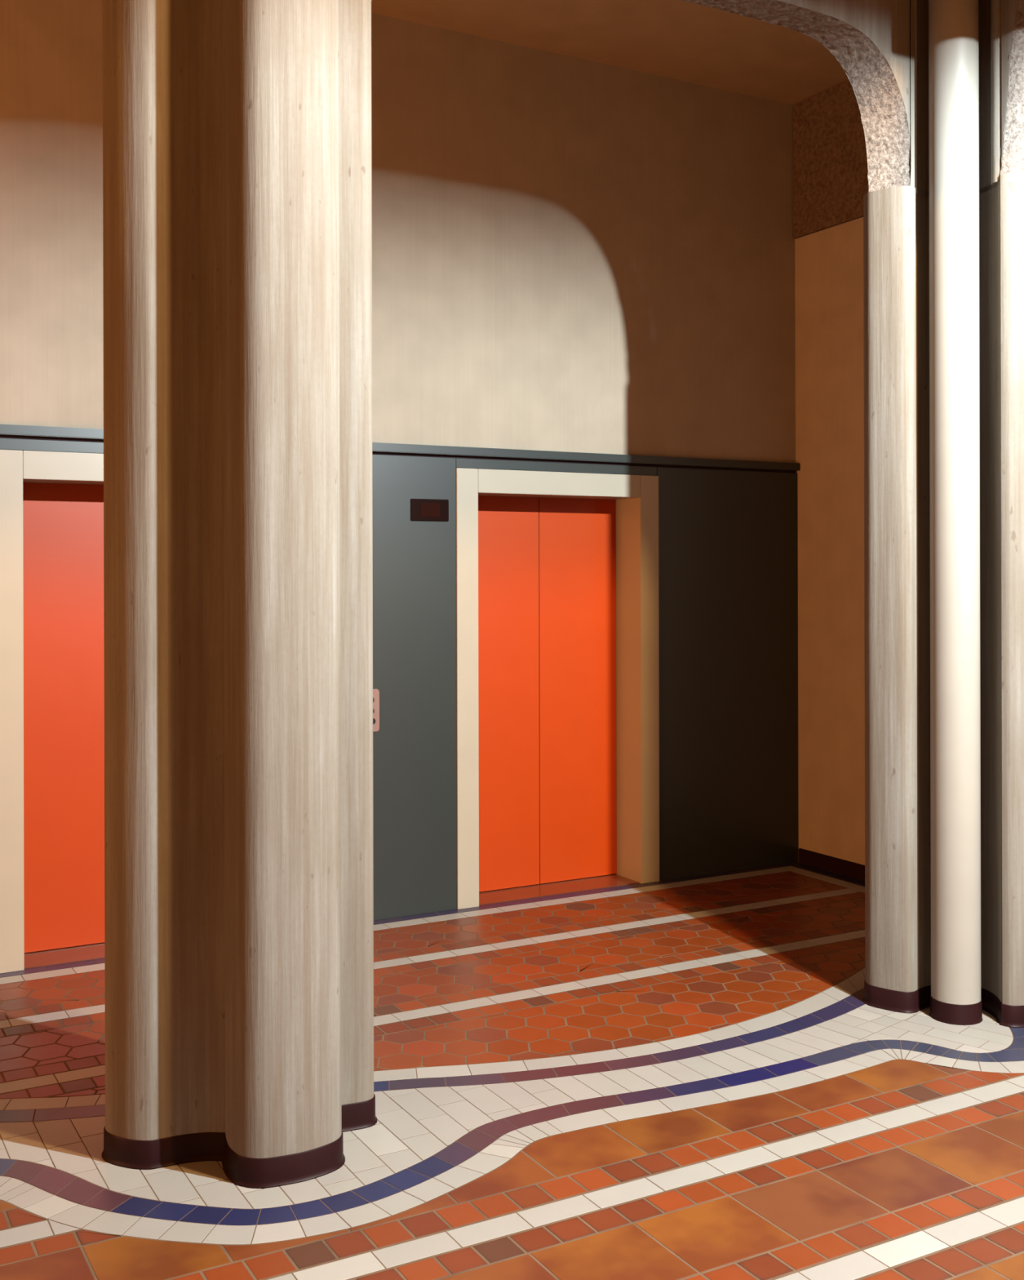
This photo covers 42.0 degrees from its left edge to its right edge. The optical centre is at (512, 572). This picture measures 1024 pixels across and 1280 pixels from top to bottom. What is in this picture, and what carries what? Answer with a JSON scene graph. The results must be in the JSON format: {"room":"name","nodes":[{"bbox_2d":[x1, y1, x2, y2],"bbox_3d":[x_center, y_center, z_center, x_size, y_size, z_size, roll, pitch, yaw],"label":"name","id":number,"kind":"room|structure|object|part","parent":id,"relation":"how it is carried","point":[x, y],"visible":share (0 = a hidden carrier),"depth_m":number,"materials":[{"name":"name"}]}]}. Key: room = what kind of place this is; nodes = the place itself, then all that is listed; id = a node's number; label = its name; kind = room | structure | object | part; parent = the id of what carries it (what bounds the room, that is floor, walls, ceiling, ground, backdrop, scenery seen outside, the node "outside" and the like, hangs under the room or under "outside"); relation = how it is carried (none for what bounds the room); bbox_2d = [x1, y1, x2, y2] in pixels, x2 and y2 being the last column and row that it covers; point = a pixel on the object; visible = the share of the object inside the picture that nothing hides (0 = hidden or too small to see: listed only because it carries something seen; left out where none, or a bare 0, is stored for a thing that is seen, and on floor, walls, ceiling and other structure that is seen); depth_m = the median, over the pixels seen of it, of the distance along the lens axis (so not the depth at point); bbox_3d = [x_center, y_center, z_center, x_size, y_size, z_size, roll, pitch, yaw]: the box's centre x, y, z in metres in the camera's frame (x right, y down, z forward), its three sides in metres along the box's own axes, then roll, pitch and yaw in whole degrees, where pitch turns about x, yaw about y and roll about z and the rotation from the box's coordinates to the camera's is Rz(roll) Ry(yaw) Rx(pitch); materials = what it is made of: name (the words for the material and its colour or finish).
{"room":"elevator lobby","nodes":[
{"label":"elevator lobby","id":0,"kind":"room"},
{"bbox_2d":[0,0,795,462],"bbox_3d":[-1.778,-0.593,6.009,7.940,4.550,0.450,0,0,-29],"label":"wall","id":1,"kind":"structure","parent":0,"point":[571,254],"depth_m":6.75,"materials":[{"name":"beige paint"}]},
{"bbox_2d":[0,449,104,973],"bbox_3d":[-1.686,0.578,5.941,1.213,2.176,0.296,0,0,-29],"label":"door","id":2,"kind":"structure","parent":1,"relation":"in","point":[52,640],"depth_m":5.84,"materials":[{"name":"orange metal"}]},
{"bbox_3d":[-1.683,1.662,5.942,0.975,0.008,0.254,0,0,-29],"label":"sill","id":3,"kind":"part","parent":2,"relation":"part of","materials":[{"name":"metal"}]},
{"bbox_2d":[373,688,379,732],"bbox_3d":[-0.678,0.658,6.338,0.104,0.204,0.008,0,0,-29],"label":"plate","id":4,"kind":"object","parent":1,"relation":"attached to","point":[375,691],"visible":0.37,"depth_m":6.35,"materials":[{"name":"pink metal"}]},
{"bbox_2d":[0,423,799,920],"bbox_3d":[-1.749,0.524,5.754,7.739,2.276,0.062,0,0,-29],"label":"wainscoting","id":5,"kind":"structure","parent":1,"relation":"attached to","point":[728,562],"depth_m":7.21,"materials":[{"name":"grey paint"}]},
{"bbox_3d":[-1.630,-0.535,5.836,1.208,0.046,0.038,0,0,-29],"label":"header panel","id":6,"kind":"part","parent":5,"relation":"part of","materials":[{"name":"teal ceramic"}]},
{"bbox_3d":[-1.752,-0.593,5.754,7.738,0.042,0.062,0,0,-29],"label":"cap rail","id":7,"kind":"part","parent":5,"relation":"part of","materials":[{"name":"teal ceramic"}]},
{"bbox_3d":[-0.690,0.550,6.357,0.932,2.220,0.038,0,0,-29],"label":"wall panel","id":8,"kind":"part","parent":5,"relation":"part of","materials":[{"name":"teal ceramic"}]},
{"bbox_3d":[0.242,-0.540,6.878,1.205,0.046,0.038,0,0,-29],"label":"header panel","id":9,"kind":"part","parent":5,"relation":"part of","materials":[{"name":"teal ceramic"}]},
{"bbox_3d":[1.200,0.545,7.409,0.976,2.220,0.038,0,0,-29],"label":"wall panel","id":10,"kind":"part","parent":5,"relation":"part of","materials":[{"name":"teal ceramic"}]},
{"bbox_2d":[410,498,448,520],"bbox_3d":[-0.400,-0.303,6.493,0.203,0.106,0.010,0,0,-29],"label":"indicator","id":11,"kind":"object","parent":1,"relation":"attached to","point":[421,509],"visible":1,"depth_m":6.49,"materials":[{"name":"brown glass"}]},
{"bbox_2d":[456,467,659,909],"bbox_3d":[0.188,0.574,6.984,1.210,2.176,0.296,0,0,-29],"label":"door","id":12,"kind":"structure","parent":1,"relation":"in","point":[557,623],"depth_m":7.09,"materials":[{"name":"orange metal"}]},
{"bbox_3d":[0.190,1.657,6.985,0.972,0.008,0.254,0,0,-29],"label":"sill","id":13,"kind":"part","parent":12,"relation":"part of","materials":[{"name":"metal"}]},
{"bbox_2d":[0,862,1023,1279],"bbox_3d":[0.555,1.717,3.534,9.600,0.120,6.840,0,0,-29],"label":"floor","id":14,"kind":"structure","parent":0,"point":[694,1077],"depth_m":4.02,"materials":[{"name":"brown tile"}]},
{"bbox_2d":[102,0,377,1188],"bbox_3d":[-0.782,-0.505,3.918,0.694,4.330,0.568,0,0,19],"label":"fluted column","id":15,"kind":"structure","parent":14,"relation":"on","point":[237,171],"depth_m":3.72,"materials":[{"name":"wood"}]},
{"bbox_3d":[-0.777,1.621,3.918,0.694,0.077,0.568,0,0,19],"label":"skirting","id":16,"kind":"part","parent":15,"relation":"part of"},
{"bbox_2d":[862,0,1023,1027],"bbox_3d":[1.842,-0.511,5.323,0.694,4.330,0.927,0,0,30],"label":"fluted column","id":17,"kind":"structure","parent":14,"relation":"on","point":[896,220],"depth_m":5.03,"materials":[{"name":"wood"}]},
{"bbox_2d":[684,0,915,191],"bbox_3d":[0.490,-2.062,4.549,2.309,1.223,0.135,0,0,-29],"label":"arch","id":18,"kind":"object","parent":17,"relation":"on","point":[854,32],"visible":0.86,"depth_m":5.01,"materials":[{"name":"beige stone"}]},
{"bbox_3d":[1.847,1.615,5.323,0.694,0.077,0.927,0,0,30],"label":"skirting","id":19,"kind":"part","parent":17,"relation":"part of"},
{"bbox_2d":[1000,0,1023,174],"bbox_3d":[2.075,-2.065,4.670,0.302,1.224,0.654,0,0,-29],"label":"arch","id":20,"kind":"object","parent":17,"relation":"on","point":[1012,11],"visible":1,"depth_m":4.85,"materials":[{"name":"concrete"}]},
{"bbox_2d":[928,0,983,1025],"bbox_3d":[1.647,-0.511,4.965,0.189,4.330,0.189,0,0,-29],"label":"column","id":21,"kind":"structure","parent":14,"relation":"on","point":[956,999],"depth_m":4.89,"materials":[{"name":"white paint"}]},
{"bbox_2d":[371,0,879,104],"bbox_3d":[-0.959,-2.770,4.528,7.940,0.200,3.340,0,0,-29],"label":"ceiling","id":22,"kind":"structure","parent":0,"point":[682,40],"depth_m":6.66,"materials":[{"name":"paint"}]},
{"bbox_2d":[795,217,865,865],"bbox_3d":[2.269,-0.603,6.694,0.200,4.550,2.290,0,0,-29],"label":"wall","id":23,"kind":"structure","parent":0,"point":[829,262],"depth_m":7.39,"materials":[{"name":"beige paint"}]},
{"bbox_2d":[793,78,869,238],"bbox_3d":[2.099,-2.294,6.767,0.020,0.767,1.978,0,0,-29],"label":"trim","id":24,"kind":"structure","parent":23,"relation":"attached to","point":[831,166],"depth_m":7.37,"materials":[{"name":"brown stone"}]},
{"bbox_2d":[799,848,865,880],"bbox_3d":[2.116,1.613,6.760,0.014,0.080,1.960,0,0,-29],"label":"baseboard","id":25,"kind":"structure","parent":23,"relation":"attached to","point":[832,864],"depth_m":7.37,"materials":[{"name":"brown wood"}]}
]}

